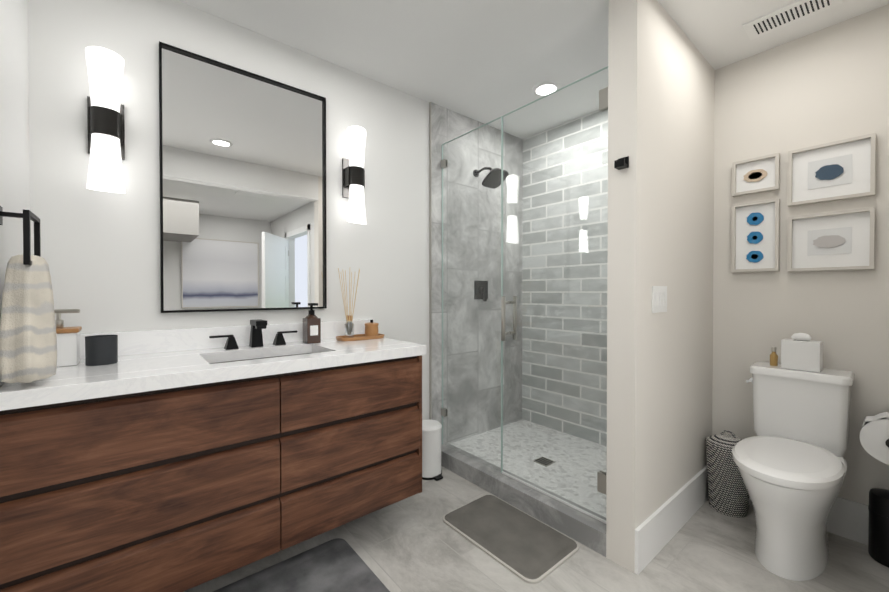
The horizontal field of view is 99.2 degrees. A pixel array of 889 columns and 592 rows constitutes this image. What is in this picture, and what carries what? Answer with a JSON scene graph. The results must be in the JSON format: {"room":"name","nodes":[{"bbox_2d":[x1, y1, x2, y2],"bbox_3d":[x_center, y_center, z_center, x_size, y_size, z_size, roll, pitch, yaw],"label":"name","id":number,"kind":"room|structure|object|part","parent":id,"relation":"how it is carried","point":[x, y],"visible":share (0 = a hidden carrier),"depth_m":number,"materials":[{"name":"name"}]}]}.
{"room":"bathroom","nodes":[
{"label":"bathroom","id":0,"kind":"room"},
{"bbox_2d":[0,0,29,385],"bbox_3d":[-0.853,-0.066,0.496,0.120,2.440,2.220,0,1,-40],"label":"wall","id":1,"kind":"structure","parent":0,"point":[14,147],"depth_m":1.19,"materials":[{"name":"white paint"}]},
{"bbox_2d":[0,206,56,382],"bbox_3d":[-1.171,-0.008,1.064,0.116,0.479,0.203,0,1,-40],"label":"towel ring","id":2,"kind":"object","parent":1,"relation":"attached to","point":[28,345],"visible":1,"depth_m":1.01,"materials":[{"name":"beige fabric"}]},
{"bbox_2d":[28,0,428,419],"bbox_3d":[-0.460,-0.085,2.329,3.070,2.440,0.148,0,1,-40],"label":"wall","id":3,"kind":"structure","parent":0,"point":[100,252],"depth_m":1.76,"materials":[{"name":"white paint"}]},
{"bbox_2d":[85,46,125,192],"bbox_3d":[-1.319,-0.666,1.474,0.114,0.540,0.111,0,1,-40],"label":"sconce","id":4,"kind":"object","parent":3,"relation":"attached to","point":[106,125],"visible":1,"depth_m":1.44,"materials":[{"name":"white glass"}]},
{"bbox_2d":[0,375,287,591],"bbox_3d":[-1.069,0.641,1.417,0.713,0.666,0.536,0,1,-40],"label":"base cabinet","id":5,"kind":"object","parent":3,"relation":"attached to","point":[175,460],"depth_m":1.18,"materials":[{"name":"brown wood"}]},
{"bbox_2d":[0,338,425,410],"bbox_3d":[-0.801,0.266,1.621,1.390,0.047,0.560,0,1,-40],"label":"countertop","id":6,"kind":"structure","parent":5,"relation":"on","point":[157,370],"depth_m":1.33,"materials":[{"name":"white stone"}]},
{"bbox_2d":[54,309,81,366],"bbox_3d":[-1.366,0.146,1.341,0.110,0.197,0.110,0,1,-40],"label":"soap dispenser","id":7,"kind":"object","parent":6,"relation":"on","point":[68,346],"visible":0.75,"depth_m":1.32,"materials":[{"name":"white ceramic"}]},
{"bbox_2d":[85,335,117,365],"bbox_3d":[-1.236,0.194,1.365,0.088,0.100,0.088,0,1,-40],"label":"tumbler","id":8,"kind":"object","parent":6,"relation":"on","point":[101,350],"visible":1,"depth_m":1.33,"materials":[{"name":"grey"}]},
{"bbox_2d":[208,319,299,350],"bbox_3d":[-0.871,0.177,1.770,0.380,0.128,0.126,0,1,-40],"label":"faucet","id":9,"kind":"object","parent":6,"relation":"on","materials":[{"name":"black metal"}]},
{"bbox_2d":[208,351,307,362],"bbox_3d":[-0.757,0.333,1.635,0.504,0.112,0.324,0,1,-40],"label":"sink","id":10,"kind":"object","parent":6,"relation":"in","point":[277,352],"depth_m":1.73,"materials":[{"name":"white ceramic"}]},
{"bbox_2d":[303,303,320,343],"bbox_3d":[-0.675,0.137,1.928,0.068,0.202,0.079,0,1,-40],"label":"soap bottle","id":11,"kind":"object","parent":6,"relation":"on","point":[311,327],"visible":1,"depth_m":1.91,"materials":[{"name":"brown glass"}]},
{"bbox_2d":[336,333,384,340],"bbox_3d":[-0.464,0.228,2.094,0.268,0.018,0.128,0,1,-40],"label":"wood tray","id":12,"kind":"object","parent":6,"relation":"on","point":[356,337],"visible":0.79,"depth_m":2.05,"materials":[{"name":"brown wood"}]},
{"bbox_2d":[338,268,359,337],"bbox_3d":[-0.509,0.038,2.057,0.116,0.380,0.118,0,1,-40],"label":"reed diffuser","id":13,"kind":"object","parent":12,"relation":"on","point":[349,328],"visible":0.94,"depth_m":2.04,"materials":[{"name":"white"}]},
{"bbox_2d":[365,320,378,335],"bbox_3d":[-0.410,0.181,2.131,0.078,0.094,0.078,0,1,-40],"label":"jar","id":14,"kind":"object","parent":12,"relation":"on","point":[371,327],"visible":0.94,"depth_m":2.10,"materials":[{"name":"brown"}]},
{"bbox_2d":[80,319,371,358],"bbox_3d":[-0.974,0.192,1.828,1.390,0.097,0.020,0,1,-40],"label":"backsplash","id":15,"kind":"structure","parent":3,"relation":"attached to","point":[187,339],"depth_m":1.69,"materials":[{"name":"white stone"}]},
{"bbox_3d":[-0.936,-0.505,1.849,0.729,1.150,0.027,0,1,-40],"label":"framed mirror","id":16,"kind":"part","parent":3,"relation":"part of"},
{"bbox_2d":[284,355,421,547],"bbox_3d":[-0.538,0.637,1.860,0.669,0.666,0.536,0,1,-40],"label":"base cabinet","id":17,"kind":"object","parent":3,"relation":"attached to","point":[353,435],"depth_m":1.62,"materials":[{"name":"brown wood"}]},
{"bbox_2d":[342,126,365,223],"bbox_3d":[-0.506,-0.673,2.151,0.114,0.540,0.111,0,1,-40],"label":"sconce","id":18,"kind":"object","parent":3,"relation":"attached to","point":[353,178],"visible":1,"depth_m":2.11,"materials":[{"name":"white glass"}]},
{"bbox_2d":[177,0,888,138],"bbox_3d":[0.363,-1.327,-0.507,6.400,0.100,5.900,0,1,-40],"label":"ceiling","id":19,"kind":"structure","parent":0,"point":[484,61],"depth_m":1.92,"materials":[{"name":"white paint"}]},
{"bbox_2d":[532,81,559,95],"bbox_3d":[0.639,-1.300,2.379,0.170,0.010,0.170,0,1,-40],"label":"recessed light","id":20,"kind":"object","parent":19,"relation":"in","point":[544,88],"visible":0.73,"depth_m":2.36,"materials":[{"name":"white"}]},
{"bbox_2d":[742,0,841,39],"bbox_3d":[1.589,-1.294,1.739,0.160,0.009,0.320,0,1,-40],"label":"ceiling vent","id":21,"kind":"object","parent":19,"relation":"in","point":[788,14],"visible":1,"depth_m":1.75,"materials":[{"name":"white metal"}]},
{"bbox_2d":[184,466,888,591],"bbox_3d":[0.363,1.213,-0.482,6.400,0.100,5.900,0,1,-40],"label":"floor","id":22,"kind":"structure","parent":0,"point":[415,543],"depth_m":1.63,"materials":[{"name":"tile"}]},
{"bbox_2d":[213,538,389,591],"bbox_3d":[-0.659,1.139,1.197,1.020,0.013,0.690,0,1,-40],"label":"area rug","id":23,"kind":"object","parent":22,"relation":"on","point":[336,565],"visible":1,"depth_m":1.53,"materials":[{"name":"grey fabric"}]},
{"bbox_2d":[422,419,442,480],"bbox_3d":[-0.092,0.971,2.405,0.172,0.326,0.201,0,1,-40],"label":"trash can","id":24,"kind":"object","parent":22,"relation":"on","point":[431,450],"visible":0.73,"depth_m":2.34,"materials":[{"name":"white plastic"}]},
{"bbox_2d":[443,495,578,583],"bbox_3d":[0.301,1.132,1.825,0.370,0.015,0.585,0,1,-40],"label":"bath mat","id":25,"kind":"object","parent":22,"relation":"on","point":[524,546],"visible":1,"depth_m":1.76,"materials":[{"name":"grey fabric"}]},
{"bbox_2d":[441,420,606,556],"bbox_3d":[0.681,1.084,2.431,0.960,0.100,1.230,0,1,-40],"label":"shower base","id":26,"kind":"object","parent":22,"relation":"on","point":[586,530],"visible":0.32,"depth_m":2.26,"materials":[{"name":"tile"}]},
{"bbox_2d":[441,66,607,523],"bbox_3d":[0.372,-0.003,2.159,0.124,2.076,1.210,0,1,-40],"label":"glass shower enclosure","id":27,"kind":"object","parent":26,"relation":"on","point":[602,475],"visible":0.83,"depth_m":2.09,"materials":[{"name":"clear glass"}]},
{"bbox_2d":[533,457,555,466],"bbox_3d":[0.632,1.047,2.396,0.100,0.005,0.100,0,1,-40],"label":"floor drain","id":28,"kind":"object","parent":26,"relation":"in","point":[542,462],"depth_m":2.39,"materials":[{"name":"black metal"}]},
{"bbox_2d":[706,430,748,516],"bbox_3d":[1.515,0.927,2.022,0.200,0.420,0.200,0,1,-40],"label":"woven basket","id":29,"kind":"object","parent":22,"relation":"on","point":[728,494],"visible":0.85,"depth_m":1.96,"materials":[{"name":"grey wicker"}]},
{"bbox_2d":[732,362,854,580],"bbox_3d":[1.522,0.746,1.675,0.716,0.789,0.362,0,1,-40],"label":"toilet","id":30,"kind":"object","parent":22,"relation":"on","point":[790,461],"visible":1,"depth_m":1.60,"materials":[{"name":"white ceramic"}]},
{"bbox_2d":[770,347,777,365],"bbox_3d":[1.652,0.302,1.898,0.031,0.092,0.032,0,1,-40],"label":"lotion bottle","id":31,"kind":"object","parent":30,"relation":"on","point":[773,358],"visible":1,"depth_m":1.89,"materials":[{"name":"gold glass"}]},
{"bbox_2d":[781,333,822,371],"bbox_3d":[1.714,0.263,1.816,0.100,0.172,0.135,0,1,-40],"label":"tissue box","id":32,"kind":"object","parent":30,"relation":"on","point":[802,351],"visible":1,"depth_m":1.79,"materials":[{"name":"white plastic"}]},
{"bbox_2d":[860,412,888,567],"bbox_3d":[1.907,0.823,1.609,0.176,0.638,0.190,0,1,-40],"label":"toilet paper stand","id":33,"kind":"object","parent":22,"relation":"on","point":[874,436],"visible":1,"depth_m":1.61,"materials":[{"name":"black metal"}]},
{"bbox_2d":[606,0,714,572],"bbox_3d":[1.133,-0.081,1.917,1.010,2.440,0.120,0,1,-40],"label":"wall","id":34,"kind":"structure","parent":0,"point":[661,89],"depth_m":1.67,"materials":[{"name":"white paint"}]},
{"bbox_2d":[614,156,628,169],"bbox_3d":[0.734,-0.555,1.570,0.040,0.045,0.044,0,1,-40],"label":"robe hook","id":35,"kind":"object","parent":34,"relation":"attached to","point":[621,163],"visible":1,"depth_m":1.56,"materials":[{"name":"black metal"}]},
{"bbox_2d":[652,286,666,312],"bbox_3d":[0.965,0.015,1.694,0.155,0.118,0.008,0,1,-40],"label":"switch plate","id":36,"kind":"object","parent":34,"relation":"attached to","point":[659,298],"visible":0.98,"depth_m":1.69,"materials":[{"name":"white plastic"}]},
{"bbox_2d":[635,465,707,574],"bbox_3d":[1.176,1.050,1.877,1.008,0.180,0.014,0,1,-40],"label":"baseboard","id":37,"kind":"structure","parent":34,"relation":"attached to","point":[658,529],"depth_m":1.75,"materials":[{"name":"white wood"}]},
{"bbox_2d":[712,4,888,504],"bbox_3d":[1.864,-0.081,1.921,0.120,2.440,0.930,0,1,-40],"label":"wall","id":38,"kind":"structure","parent":0,"point":[827,85],"depth_m":1.89,"materials":[{"name":"white paint"}]},
{"bbox_2d":[731,198,779,271],"bbox_3d":[1.669,-0.317,2.033,0.034,0.371,0.197,0,1,-40],"label":"picture frame","id":39,"kind":"object","parent":38,"relation":"attached to","point":[755,236],"visible":1,"depth_m":2.03,"materials":[{"name":"grey wood"}]},
{"bbox_2d":[732,153,779,196],"bbox_3d":[1.668,-0.646,2.030,0.034,0.184,0.195,0,1,-40],"label":"picture frame","id":40,"kind":"object","parent":38,"relation":"attached to","point":[761,174],"visible":0.98,"depth_m":2.02,"materials":[{"name":"grey wood"}]},
{"bbox_2d":[749,497,868,544],"bbox_3d":[1.794,1.050,1.913,0.014,0.180,0.690,0,1,-40],"label":"baseboard","id":41,"kind":"structure","parent":38,"relation":"attached to","point":[849,519],"depth_m":1.77,"materials":[{"name":"white wood"}]},
{"bbox_2d":[788,207,874,271],"bbox_3d":[1.847,-0.262,1.819,0.034,0.276,0.290,0,1,-40],"label":"picture frame","id":42,"kind":"object","parent":38,"relation":"attached to","point":[841,240],"visible":1,"depth_m":1.81,"materials":[{"name":"grey wood"}]},
{"bbox_2d":[788,133,875,206],"bbox_3d":[1.847,-0.594,1.816,0.034,0.275,0.292,0,1,-40],"label":"picture frame","id":43,"kind":"object","parent":38,"relation":"attached to","point":[844,169],"visible":1,"depth_m":1.81,"materials":[{"name":"grey wood"}]},
{"bbox_3d":[1.115,-0.089,2.742,0.120,2.440,1.290,0,1,-40],"label":"wall","id":44,"kind":"structure","parent":0,"visible":0},
{"bbox_2d":[429,102,524,443],"bbox_3d":[0.270,-0.090,2.869,0.960,2.440,0.014,0,1,-40],"label":"shower wall tile","id":45,"kind":"structure","parent":44,"relation":"attached to","point":[446,125],"depth_m":2.80,"materials":[{"name":"grey tile"}]},
{"bbox_2d":[474,281,487,300],"bbox_3d":[0.291,-0.037,2.848,0.140,0.155,0.047,0,1,-40],"label":"shower fixture","id":46,"kind":"object","parent":45,"relation":"attached to","point":[479,283],"depth_m":2.84,"materials":[{"name":"black metal"}]},
{"bbox_2d":[473,167,507,188],"bbox_3d":[0.320,-0.861,2.721,0.172,0.162,0.268,0,1,-40],"label":"shower fixture","id":47,"kind":"object","parent":45,"relation":"attached to","point":[492,183],"depth_m":2.67,"materials":[{"name":"black metal"}]},
{"bbox_2d":[521,110,607,446],"bbox_3d":[1.045,-0.089,2.723,0.012,2.440,1.230,0,1,-40],"label":"shower wall tile","id":48,"kind":"structure","parent":44,"relation":"attached to","point":[577,343],"depth_m":2.86,"materials":[{"name":"grey tile"}]}
]}

